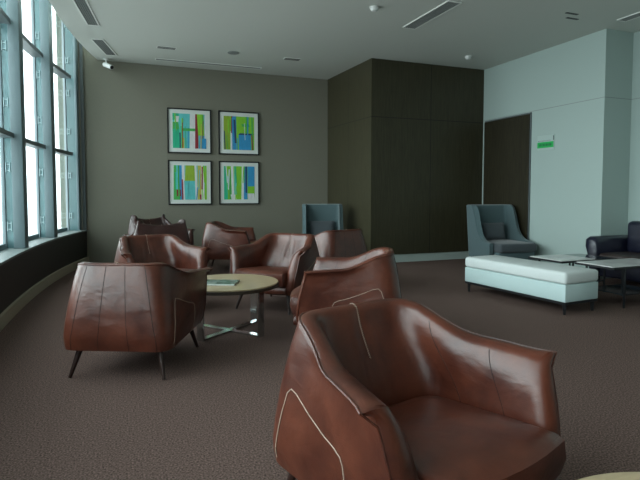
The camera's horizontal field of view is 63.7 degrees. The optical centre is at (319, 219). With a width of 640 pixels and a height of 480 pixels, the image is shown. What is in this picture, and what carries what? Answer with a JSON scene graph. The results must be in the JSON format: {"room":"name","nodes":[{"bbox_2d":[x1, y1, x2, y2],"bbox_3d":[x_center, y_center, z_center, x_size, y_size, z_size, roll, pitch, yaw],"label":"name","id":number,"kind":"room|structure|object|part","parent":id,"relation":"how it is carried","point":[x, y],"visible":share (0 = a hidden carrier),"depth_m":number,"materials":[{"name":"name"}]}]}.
{"room":"lounge","nodes":[
{"label":"lounge","id":0,"kind":"room"},
{"bbox_2d":[0,231,86,313],"bbox_3d":[-2.193,0.838,2.394,0.771,0.575,13.974,-1,3,-19],"label":"wall","id":1,"kind":"structure","parent":0,"point":[19,274],"depth_m":6.44,"materials":[{"name":"black paint"}]},
{"bbox_2d":[0,0,28,250],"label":"window","id":2,"kind":"structure","parent":1,"relation":"in","point":[12,100],"depth_m":5.98,"materials":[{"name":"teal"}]},
{"bbox_3d":[-3.702,-1.714,5.954,0.035,4.100,0.060,-1,3,-18],"label":"frame","id":3,"kind":"part","parent":2,"relation":"part of","materials":[{"name":"teal"}]},
{"bbox_2d":[22,0,45,240],"bbox_3d":[-3.845,-1.752,6.678,0.181,4.100,1.448,-1,3,-15],"label":"window","id":4,"kind":"structure","parent":1,"relation":"in","point":[29,50],"depth_m":7.16,"materials":[{"name":"grey"}]},
{"bbox_3d":[-3.906,0.266,6.768,0.054,0.060,1.431,-1,3,-15],"label":"frame","id":5,"kind":"part","parent":4,"relation":"part of","materials":[{"name":"teal"}]},
{"bbox_2d":[0,230,86,265],"bbox_3d":[-2.187,0.539,2.381,0.783,0.025,13.974,-1,3,-19],"label":"windowsill","id":6,"kind":"structure","parent":1,"relation":"on","point":[8,254],"depth_m":6.26,"materials":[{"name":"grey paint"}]},
{"bbox_2d":[0,257,88,331],"bbox_3d":[-1.983,1.059,2.487,0.382,0.125,13.960,-1,3,-19],"label":"baseboard","id":7,"kind":"structure","parent":1,"relation":"attached to","point":[26,297],"depth_m":6.14,"materials":[{"name":"beige"}]},
{"bbox_2d":[31,0,57,237],"bbox_3d":[-4.004,-1.792,7.451,0.245,4.100,0.180,-1,3,-13],"label":"window","id":8,"kind":"structure","parent":1,"relation":"in","point":[41,10],"depth_m":7.43,"materials":[{"name":"teal"}]},
{"bbox_3d":[-4.106,-1.791,7.427,0.035,4.100,0.060,-1,3,-13],"label":"frame","id":9,"kind":"part","parent":8,"relation":"part of","materials":[{"name":"teal"}]},
{"bbox_2d":[52,7,72,232],"bbox_3d":[-4.167,-1.825,8.075,0.178,4.100,1.315,-1,3,-10],"label":"window","id":10,"kind":"structure","parent":1,"relation":"in","point":[59,73],"depth_m":8.51,"materials":[{"name":"grey"}]},
{"bbox_3d":[-4.229,0.193,8.170,0.053,0.060,1.301,-1,3,-10],"label":"frame","id":11,"kind":"part","parent":10,"relation":"part of","materials":[{"name":"teal"}]},
{"bbox_2d":[61,37,327,262],"bbox_3d":[-2.199,-1.618,9.856,5.000,4.700,0.200,-1,3,-21],"label":"wall","id":12,"kind":"structure","parent":0,"point":[127,156],"depth_m":9.62,"materials":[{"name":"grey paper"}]},
{"bbox_2d":[61,20,81,230],"bbox_3d":[-4.262,-1.864,8.819,0.225,4.100,0.110,0,3,-8],"label":"window","id":13,"kind":"structure","parent":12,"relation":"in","point":[69,42],"depth_m":8.81,"materials":[{"name":"teal"}]},
{"bbox_3d":[-4.356,-1.863,8.801,0.035,4.100,0.060,0,3,-8],"label":"frame","id":14,"kind":"part","parent":13,"relation":"part of","materials":[{"name":"teal"}]},
{"bbox_2d":[79,43,86,229],"bbox_3d":[-4.135,-1.871,8.956,0.050,4.100,0.050,-1,3,-21],"label":"trim","id":15,"kind":"structure","parent":12,"relation":"attached to","point":[80,45],"depth_m":8.96,"materials":[{"name":"grey"}]},
{"bbox_2d":[167,107,210,153],"bbox_3d":[-2.440,-1.661,9.633,0.800,0.830,0.035,-1,3,-21],"label":"framed picture","id":16,"kind":"object","parent":12,"relation":"attached to","point":[188,130],"visible":1,"depth_m":9.62,"materials":[{"name":"black"}]},
{"bbox_2d":[172,113,205,148],"bbox_3d":[-2.438,-1.661,9.627,0.610,0.640,0.008,-1,3,-21],"label":"artwork","id":17,"kind":"object","parent":16,"relation":"attached to","point":[188,129],"depth_m":9.62},
{"bbox_2d":[168,160,211,204],"bbox_3d":[-2.440,-0.704,9.683,0.800,0.832,0.035,-1,3,-21],"label":"framed picture","id":18,"kind":"object","parent":12,"relation":"attached to","point":[189,181],"visible":1,"depth_m":9.67,"materials":[{"name":"black"}]},
{"bbox_2d":[174,165,206,199],"bbox_3d":[-2.438,-0.704,9.678,0.610,0.642,0.007,-1,3,-21],"label":"artwork","id":19,"kind":"object","parent":18,"relation":"attached to","point":[190,181],"depth_m":9.68},
{"bbox_2d":[218,110,258,154],"bbox_3d":[-1.569,-1.679,9.971,0.790,0.830,0.035,-1,3,-21],"label":"framed picture","id":20,"kind":"object","parent":12,"relation":"attached to","point":[238,132],"visible":1,"depth_m":9.96,"materials":[{"name":"black"}]},
{"bbox_2d":[224,116,253,149],"bbox_3d":[-1.567,-1.679,9.965,0.600,0.640,0.007,-1,3,-21],"label":"artwork","id":21,"kind":"object","parent":20,"relation":"attached to","point":[238,130],"depth_m":9.96},
{"bbox_2d":[219,161,259,203],"bbox_3d":[-1.569,-0.721,10.021,0.790,0.832,0.035,-1,3,-21],"label":"framed picture","id":22,"kind":"object","parent":12,"relation":"attached to","point":[238,180],"visible":1,"depth_m":10.01,"materials":[{"name":"black"}]},
{"bbox_2d":[224,166,254,199],"bbox_3d":[-1.567,-0.721,10.015,0.600,0.642,0.007,-1,3,-21],"label":"artwork","id":23,"kind":"object","parent":22,"relation":"attached to","point":[239,181],"depth_m":10.02},
{"bbox_2d":[0,259,639,479],"bbox_3d":[1.511,1.111,3.841,9.050,0.120,14.350,-1,3,-21],"label":"floor","id":24,"kind":"structure","parent":0,"point":[212,416],"depth_m":3.28,"materials":[{"name":"brown carpet"}]},
{"bbox_2d":[63,262,212,379],"bbox_3d":[-1.342,0.658,3.850,0.960,0.786,0.919,0,3,4],"label":"leather armchair","id":25,"kind":"object","parent":24,"relation":"on","point":[119,307],"visible":1,"depth_m":3.42,"materials":[{"name":"brown leather"}]},
{"bbox_3d":[-1.663,0.948,3.521,0.124,0.240,0.046,-3,4,-43],"label":"leg","id":26,"kind":"part","parent":25,"relation":"part of","materials":[{"name":"black wood"}]},
{"bbox_3d":[-1.068,0.950,3.483,0.046,0.240,0.124,-2,4,-39],"label":"leg","id":27,"kind":"part","parent":25,"relation":"part of","materials":[{"name":"black wood"}]},
{"bbox_3d":[-1.026,0.916,4.138,0.121,0.240,0.046,-3,4,-41],"label":"leg","id":28,"kind":"part","parent":25,"relation":"part of","materials":[{"name":"black wood"}]},
{"bbox_2d":[123,219,190,244],"bbox_3d":[-2.395,0.413,7.636,0.959,0.879,0.934,-1,3,-24],"label":"leather armchair","id":29,"kind":"object","parent":24,"relation":"on","point":[179,229],"visible":0.2,"depth_m":7.24,"materials":[{"name":"brown leather"}]},
{"bbox_2d":[128,214,194,244],"bbox_3d":[-2.679,0.356,8.721,0.934,0.879,0.959,3,4,42],"label":"leather armchair","id":30,"kind":"object","parent":24,"relation":"on","point":[162,220],"visible":0.23,"depth_m":8.81,"materials":[{"name":"brown leather"}]},
{"bbox_2d":[114,234,210,270],"bbox_3d":[-1.732,0.570,5.522,0.960,0.786,0.919,-2,4,-39],"label":"leather armchair","id":31,"kind":"object","parent":24,"relation":"on","point":[169,249],"visible":0.41,"depth_m":5.68,"materials":[{"name":"brown leather"}]},
{"bbox_2d":[177,268,194,270],"bbox_3d":[-1.642,0.599,5.412,0.594,0.168,0.631,-2,4,-39],"label":"seat cushion","id":32,"kind":"object","parent":31,"relation":"on","point":[183,269],"depth_m":5.39,"materials":[{"name":"leather"}]},
{"bbox_2d":[201,221,256,265],"bbox_3d":[-1.443,0.415,8.480,0.919,0.786,0.960,0,3,0],"label":"leather armchair","id":33,"kind":"object","parent":24,"relation":"on","point":[217,235],"visible":0.69,"depth_m":8.11,"materials":[{"name":"brown leather"}]},
{"bbox_2d":[197,274,278,341],"bbox_3d":[-0.824,0.781,4.661,0.900,0.452,0.900,-1,3,-14],"label":"round table","id":34,"kind":"object","parent":24,"relation":"on","point":[252,284],"visible":0.66,"depth_m":4.50,"materials":[{"name":"wood"}]},
{"bbox_3d":[-1.009,0.817,4.351,0.070,0.412,0.015,2,3,31],"label":"leg","id":35,"kind":"part","parent":34,"relation":"part of","materials":[{"name":"silver metal"}]},
{"bbox_2d":[207,279,239,285],"bbox_3d":[-0.896,0.553,4.556,0.330,0.014,0.232,0,3,3],"label":"magazine","id":36,"kind":"object","parent":34,"relation":"on","point":[213,282],"visible":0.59,"depth_m":4.52,"materials":[{"name":"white paper"}]},
{"bbox_3d":[-0.639,0.785,4.974,0.070,0.412,0.015,2,3,31],"label":"leg","id":37,"kind":"part","parent":34,"relation":"part of","materials":[{"name":"silver metal"}]},
{"bbox_3d":[-0.513,0.811,4.478,0.015,0.412,0.070,2,3,31],"label":"leg","id":38,"kind":"part","parent":34,"relation":"part of","materials":[{"name":"silver metal"}]},
{"bbox_2d":[227,233,319,314],"bbox_3d":[-0.468,0.560,5.708,0.960,0.786,0.919,1,3,25],"label":"leather armchair","id":39,"kind":"object","parent":24,"relation":"on","point":[285,257],"visible":0.74,"depth_m":5.66,"materials":[{"name":"brown leather"}]},
{"bbox_3d":[-0.862,0.841,5.582,0.121,0.240,0.046,-1,3,-20],"label":"leg","id":40,"kind":"part","parent":39,"relation":"part of","materials":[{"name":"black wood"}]},
{"bbox_2d":[234,266,288,287],"bbox_3d":[-0.529,0.590,5.580,0.594,0.168,0.631,1,3,25],"label":"seat cushion","id":41,"kind":"object","parent":39,"relation":"on","point":[281,273],"depth_m":5.32,"materials":[{"name":"leather"}]},
{"bbox_3d":[-0.514,0.710,5.617,0.662,0.085,0.647,1,3,25],"label":"rail","id":42,"kind":"part","parent":39,"relation":"part of","materials":[{"name":"leather"}]},
{"bbox_3d":[-0.332,0.854,5.328,0.046,0.240,0.121,0,3,-6],"label":"leg","id":43,"kind":"part","parent":39,"relation":"part of","materials":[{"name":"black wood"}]},
{"bbox_2d":[302,204,343,233],"bbox_3d":[0.057,0.242,9.226,0.770,1.048,0.910,0,3,-4],"label":"chair","id":44,"kind":"object","parent":24,"relation":"on","point":[310,212],"visible":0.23,"depth_m":9.54,"materials":[{"name":"teal fabric"}]},
{"bbox_2d":[310,221,334,234],"bbox_3d":[0.042,0.161,9.447,0.460,0.293,0.155,0,3,-4],"label":"lumbar cushion","id":45,"kind":"object","parent":44,"relation":"on","point":[316,227],"visible":0.73,"depth_m":9.39,"materials":[{"name":"fabric"}]},
{"bbox_2d":[315,229,366,256],"bbox_3d":[0.119,0.497,6.926,0.960,0.786,0.919,-2,4,-37],"label":"leather armchair","id":46,"kind":"object","parent":24,"relation":"on","point":[350,242],"visible":0.5,"depth_m":6.52,"materials":[{"name":"brown leather"}]},
{"bbox_2d":[290,247,400,325],"bbox_3d":[0.216,0.634,4.305,0.919,0.786,0.960,0,3,6],"label":"leather armchair","id":47,"kind":"object","parent":24,"relation":"on","point":[371,275],"visible":0.75,"depth_m":3.93,"materials":[{"name":"brown leather"}]},
{"bbox_3d":[0.108,0.777,4.324,0.647,0.085,0.662,0,3,6],"label":"rail","id":48,"kind":"part","parent":47,"relation":"part of","materials":[{"name":"leather"}]},
{"bbox_2d":[290,285,300,314],"bbox_3d":[0.073,0.656,4.321,0.631,0.168,0.594,0,3,6],"label":"seat cushion","id":49,"kind":"object","parent":47,"relation":"on","point":[295,293],"depth_m":4.06,"materials":[{"name":"leather"}]},
{"bbox_2d":[273,298,566,479],"bbox_3d":[0.344,0.760,1.906,0.960,0.786,0.919,-2,4,-35],"label":"leather armchair","id":50,"kind":"object","parent":24,"relation":"on","point":[392,388],"visible":1,"depth_m":1.86,"materials":[{"name":"brown leather"}]},
{"bbox_3d":[-0.105,1.025,2.059,0.124,0.240,0.046,1,3,26],"label":"leg","id":51,"kind":"part","parent":50,"relation":"part of","materials":[{"name":"black wood"}]},
{"bbox_2d":[387,396,566,479],"bbox_3d":[0.425,0.789,1.790,0.594,0.168,0.631,-2,4,-35],"label":"seat cushion","id":52,"kind":"object","parent":50,"relation":"on","point":[449,437],"depth_m":1.69,"materials":[{"name":"leather"}]},
{"bbox_2d":[466,204,536,259],"bbox_3d":[3.045,0.272,8.661,0.847,1.048,1.001,-1,3,-14],"label":"chair","id":53,"kind":"object","parent":24,"relation":"on","point":[515,245],"visible":0.85,"depth_m":8.74,"materials":[{"name":"teal fabric"}]},
{"bbox_2d":[481,222,505,239],"bbox_3d":[2.988,0.191,8.881,0.460,0.293,0.155,-1,3,-14],"label":"lumbar cushion","id":54,"kind":"object","parent":53,"relation":"on","point":[490,230],"visible":0.95,"depth_m":8.82,"materials":[{"name":"fabric"}]},
{"bbox_2d":[487,239,536,252],"bbox_3d":[3.071,0.429,8.567,0.671,0.143,0.792,-1,3,-14],"label":"seat cushion","id":55,"kind":"object","parent":53,"relation":"on","point":[499,245],"depth_m":8.23,"materials":[{"name":"fabric"}]},
{"bbox_3d":[3.061,0.565,8.612,0.649,0.130,0.759,-1,3,-14],"label":"seat","id":56,"kind":"part","parent":53,"relation":"part of","materials":[{"name":"teal fabric"}]},
{"bbox_2d":[465,255,597,314],"bbox_3d":[2.391,0.714,5.993,0.520,0.443,1.480,-1,3,-26],"label":"upholstered bench","id":57,"kind":"object","parent":24,"relation":"on","point":[565,285],"visible":1,"depth_m":5.59,"materials":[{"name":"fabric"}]},
{"bbox_3d":[2.391,0.816,5.998,0.500,0.026,1.460,-1,3,-26],"label":"frame","id":58,"kind":"part","parent":57,"relation":"part of","materials":[{"name":"black metal"}]},
{"bbox_3d":[2.507,0.920,5.284,0.040,0.106,0.040,1,3,19],"label":"leg","id":59,"kind":"part","parent":57,"relation":"part of","materials":[{"name":"black metal"}]},
{"bbox_3d":[2.892,0.910,5.475,0.040,0.106,0.040,1,3,19],"label":"leg","id":60,"kind":"part","parent":57,"relation":"part of","materials":[{"name":"black metal"}]},
{"bbox_2d":[528,254,615,285],"bbox_3d":[3.244,0.689,6.656,0.908,0.428,0.558,-1,3,-21],"label":"coffee table","id":61,"kind":"object","parent":24,"relation":"on","point":[559,258],"visible":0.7,"depth_m":6.52,"materials":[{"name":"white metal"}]},
{"bbox_3d":[3.244,0.494,6.645,0.908,0.022,0.558,-1,3,-21],"label":"frame","id":62,"kind":"part","parent":61,"relation":"part of","materials":[{"name":"black metal"}]},
{"bbox_3d":[3.499,0.481,6.744,0.325,0.010,0.522,-1,3,-21],"label":"smoked glass","id":63,"kind":"part","parent":61,"relation":"part of","materials":[{"name":"grey glass"}]},
{"bbox_3d":[3.589,0.712,6.501,0.018,0.398,0.018,-1,3,-21],"label":"leg","id":64,"kind":"part","parent":61,"relation":"part of","materials":[{"name":"black metal"}]},
{"bbox_2d":[575,258,639,307],"bbox_3d":[3.487,0.712,5.919,0.968,0.458,0.508,-1,3,-21],"label":"coffee table","id":65,"kind":"object","parent":24,"relation":"on","point":[622,289],"visible":0.91,"depth_m":5.82,"materials":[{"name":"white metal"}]},
{"bbox_3d":[3.487,0.502,5.908,0.968,0.022,0.508,-1,3,-21],"label":"frame","id":66,"kind":"part","parent":65,"relation":"part of","materials":[{"name":"black metal"}]},
{"bbox_2d":[598,284,639,295],"bbox_3d":[3.487,0.799,5.923,0.590,0.015,0.472,-1,3,-21],"label":"shelf","id":67,"kind":"object","parent":65,"relation":"attached to","point":[617,289],"depth_m":5.88,"materials":[{"name":"glass"}]},
{"bbox_3d":[3.673,0.710,6.254,0.018,0.428,0.018,-1,3,-21],"label":"leg","id":68,"kind":"part","parent":65,"relation":"part of","materials":[{"name":"black metal"}]},
{"bbox_3d":[3.301,0.745,5.585,0.018,0.428,0.018,-1,3,-21],"label":"leg","id":69,"kind":"part","parent":65,"relation":"part of","materials":[{"name":"black metal"}]},
{"bbox_2d":[578,472,639,479],"bbox_3d":[0.902,0.971,1.046,0.900,0.452,0.900,-2,3,-27],"label":"side table","id":70,"kind":"object","parent":24,"relation":"on","point":[619,475],"visible":1,"depth_m":1.45,"materials":[{"name":"stone"}]},
{"bbox_2d":[586,221,639,282],"bbox_3d":[4.509,0.479,6.503,0.893,0.858,2.000,-1,3,-21],"label":"leather sofa","id":71,"kind":"object","parent":24,"relation":"on","point":[612,246],"visible":0.77,"depth_m":7.13,"materials":[{"name":"black leather"}]},
{"bbox_3d":[4.184,0.484,7.343,0.893,0.525,0.200,-1,3,-21],"label":"armrest","id":72,"kind":"part","parent":71,"relation":"part of","materials":[{"name":"blue leather"}]},
{"bbox_2d":[599,251,639,258],"bbox_3d":[4.290,0.527,6.855,0.670,0.130,0.800,-1,3,-21],"label":"seat cushion","id":73,"kind":"object","parent":71,"relation":"on","point":[612,254],"depth_m":6.98,"materials":[{"name":"leather"}]},
{"bbox_2d":[627,221,639,252],"bbox_3d":[4.528,0.258,6.933,0.180,0.460,0.780,-1,3,-21],"label":"cushion","id":74,"kind":"object","parent":71,"relation":"on","point":[633,237],"depth_m":7.14,"materials":[{"name":"blue leather"}]},
{"bbox_2d":[49,0,639,79],"bbox_3d":[1.945,-3.192,3.783,8.120,1.320,14.350,-1,3,-21],"label":"ceiling","id":75,"kind":"structure","parent":0,"point":[330,38],"depth_m":7.39,"materials":[{"name":"grey paint"}]},
{"bbox_2d":[72,0,99,25],"bbox_3d":[-2.971,-2.668,6.477,0.168,0.010,1.397,-1,3,-15],"label":"ceiling vent","id":76,"kind":"object","parent":75,"relation":"in","point":[83,6],"visible":1,"depth_m":6.63,"materials":[{"name":"white metal"}]},
{"bbox_2d":[91,39,116,55],"bbox_3d":[-3.449,-2.760,8.247,0.188,0.010,0.918,0,3,-9],"label":"ceiling vent","id":77,"kind":"object","parent":75,"relation":"in","point":[101,44],"visible":1,"depth_m":8.21,"materials":[{"name":"white metal"}]},
{"bbox_2d":[102,58,113,69],"bbox_3d":[-3.669,-2.697,8.917,0.243,0.207,0.090,2,3,31],"label":"security camera","id":78,"kind":"object","parent":75,"relation":"attached to","point":[105,64],"visible":1,"depth_m":8.89,"materials":[{"name":"white plastic"}]},
{"bbox_2d":[156,46,175,49],"bbox_3d":[-2.463,-2.762,8.264,0.300,0.008,0.120,-1,3,-21],"label":"recessed light","id":79,"kind":"object","parent":75,"relation":"in","point":[161,47],"visible":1,"depth_m":8.24,"materials":[{"name":"white metal"}]},
{"bbox_2d":[155,58,261,68],"bbox_3d":[-1.981,-2.815,9.287,1.898,0.010,0.118,-1,3,-21],"label":"ceiling vent","id":80,"kind":"object","parent":75,"relation":"in","point":[160,59],"visible":1,"depth_m":9.25,"materials":[{"name":"white metal"}]},
{"bbox_2d":[228,51,238,54],"bbox_3d":[-1.439,-2.776,8.554,0.190,0.012,0.190,-1,3,-21],"label":"ceiling speaker","id":81,"kind":"object","parent":75,"relation":"attached to","point":[229,52],"visible":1,"depth_m":8.52,"materials":[{"name":"grey metal"}]},
{"bbox_2d":[284,57,300,60],"bbox_3d":[-0.484,-2.799,8.967,0.300,0.008,0.120,-1,3,-21],"label":"recessed light","id":82,"kind":"object","parent":75,"relation":"in","point":[285,58],"visible":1,"depth_m":8.97,"materials":[{"name":"white metal"}]},
{"bbox_2d":[369,5,378,11],"bbox_3d":[0.682,-2.644,6.463,0.124,0.056,0.124,-1,3,-21],"label":"smoke detector","id":83,"kind":"object","parent":75,"relation":"attached to","point":[374,8],"visible":1,"depth_m":6.43,"materials":[{"name":"white plastic"}]},
{"bbox_2d":[403,0,461,28],"bbox_3d":[1.450,-2.683,6.776,0.208,0.010,1.088,-1,3,-21],"label":"ceiling vent","id":84,"kind":"object","parent":75,"relation":"in","point":[448,5],"visible":1,"depth_m":6.71,"materials":[{"name":"white metal"}]},
{"bbox_2d":[617,12,639,21],"bbox_3d":[4.277,-2.665,6.430,0.168,0.010,1.158,-1,3,-21],"label":"ceiling vent","id":85,"kind":"object","parent":75,"relation":"in","point":[635,15],"visible":1,"depth_m":6.83,"materials":[{"name":"white metal"}]},
{"bbox_2d":[328,58,483,254],"bbox_3d":[1.595,-1.156,10.360,2.460,3.435,2.050,-1,3,-21],"label":"wall","id":86,"kind":"structure","parent":0,"point":[405,139],"depth_m":9.43,"materials":[{"name":"brown wood"}]},
{"bbox_2d":[394,251,470,261],"bbox_3d":[1.599,0.631,10.463,2.445,0.145,2.035,-1,3,-21],"label":"trim","id":87,"kind":"structure","parent":86,"relation":"attached to","point":[460,254],"depth_m":9.55,"materials":[{"name":"grey"}]},
{"bbox_2d":[483,29,633,278],"bbox_3d":[3.600,-1.051,9.729,0.820,3.580,4.685,-1,3,-21],"label":"wall","id":88,"kind":"structure","parent":0,"point":[578,91],"depth_m":7.85,"materials":[{"name":"paint"}]},
{"bbox_2d":[482,122,484,203],"bbox_3d":[3.115,-0.565,9.824,0.033,2.600,0.025,-1,3,-21],"label":"trim","id":89,"kind":"structure","parent":88,"relation":"attached to","point":[483,122],"depth_m":9.79,"materials":[{"name":"grey metal"}]},
{"bbox_2d":[483,114,529,239],"bbox_3d":[3.336,-0.531,9.275,0.040,2.570,1.150,-1,3,-21],"label":"door","id":90,"kind":"structure","parent":88,"relation":"in","point":[506,141],"depth_m":9.13,"materials":[{"name":"black wood"}]},
{"bbox_2d":[485,112,531,239],"bbox_3d":[3.341,-0.538,9.263,0.020,2.605,1.175,-1,3,-21],"label":"trim","id":91,"kind":"structure","parent":88,"relation":"attached to","point":[530,113],"depth_m":8.71,"materials":[{"name":"grey"}]},
{"bbox_2d":[537,134,554,150],"bbox_3d":[3.672,-1.260,8.374,0.018,0.240,0.360,-1,3,-21],"label":"exit sign","id":92,"kind":"object","parent":88,"relation":"attached to","point":[545,142],"visible":1,"depth_m":8.36,"materials":[{"name":"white plastic"}]},
{"bbox_2d":[627,31,639,234],"bbox_3d":[6.410,-0.711,3.239,0.280,3.580,9.465,-1,3,-21],"label":"wall","id":93,"kind":"structure","parent":0,"point":[634,168],"depth_m":7.50,"materials":[{"name":"white paint"}]}
]}

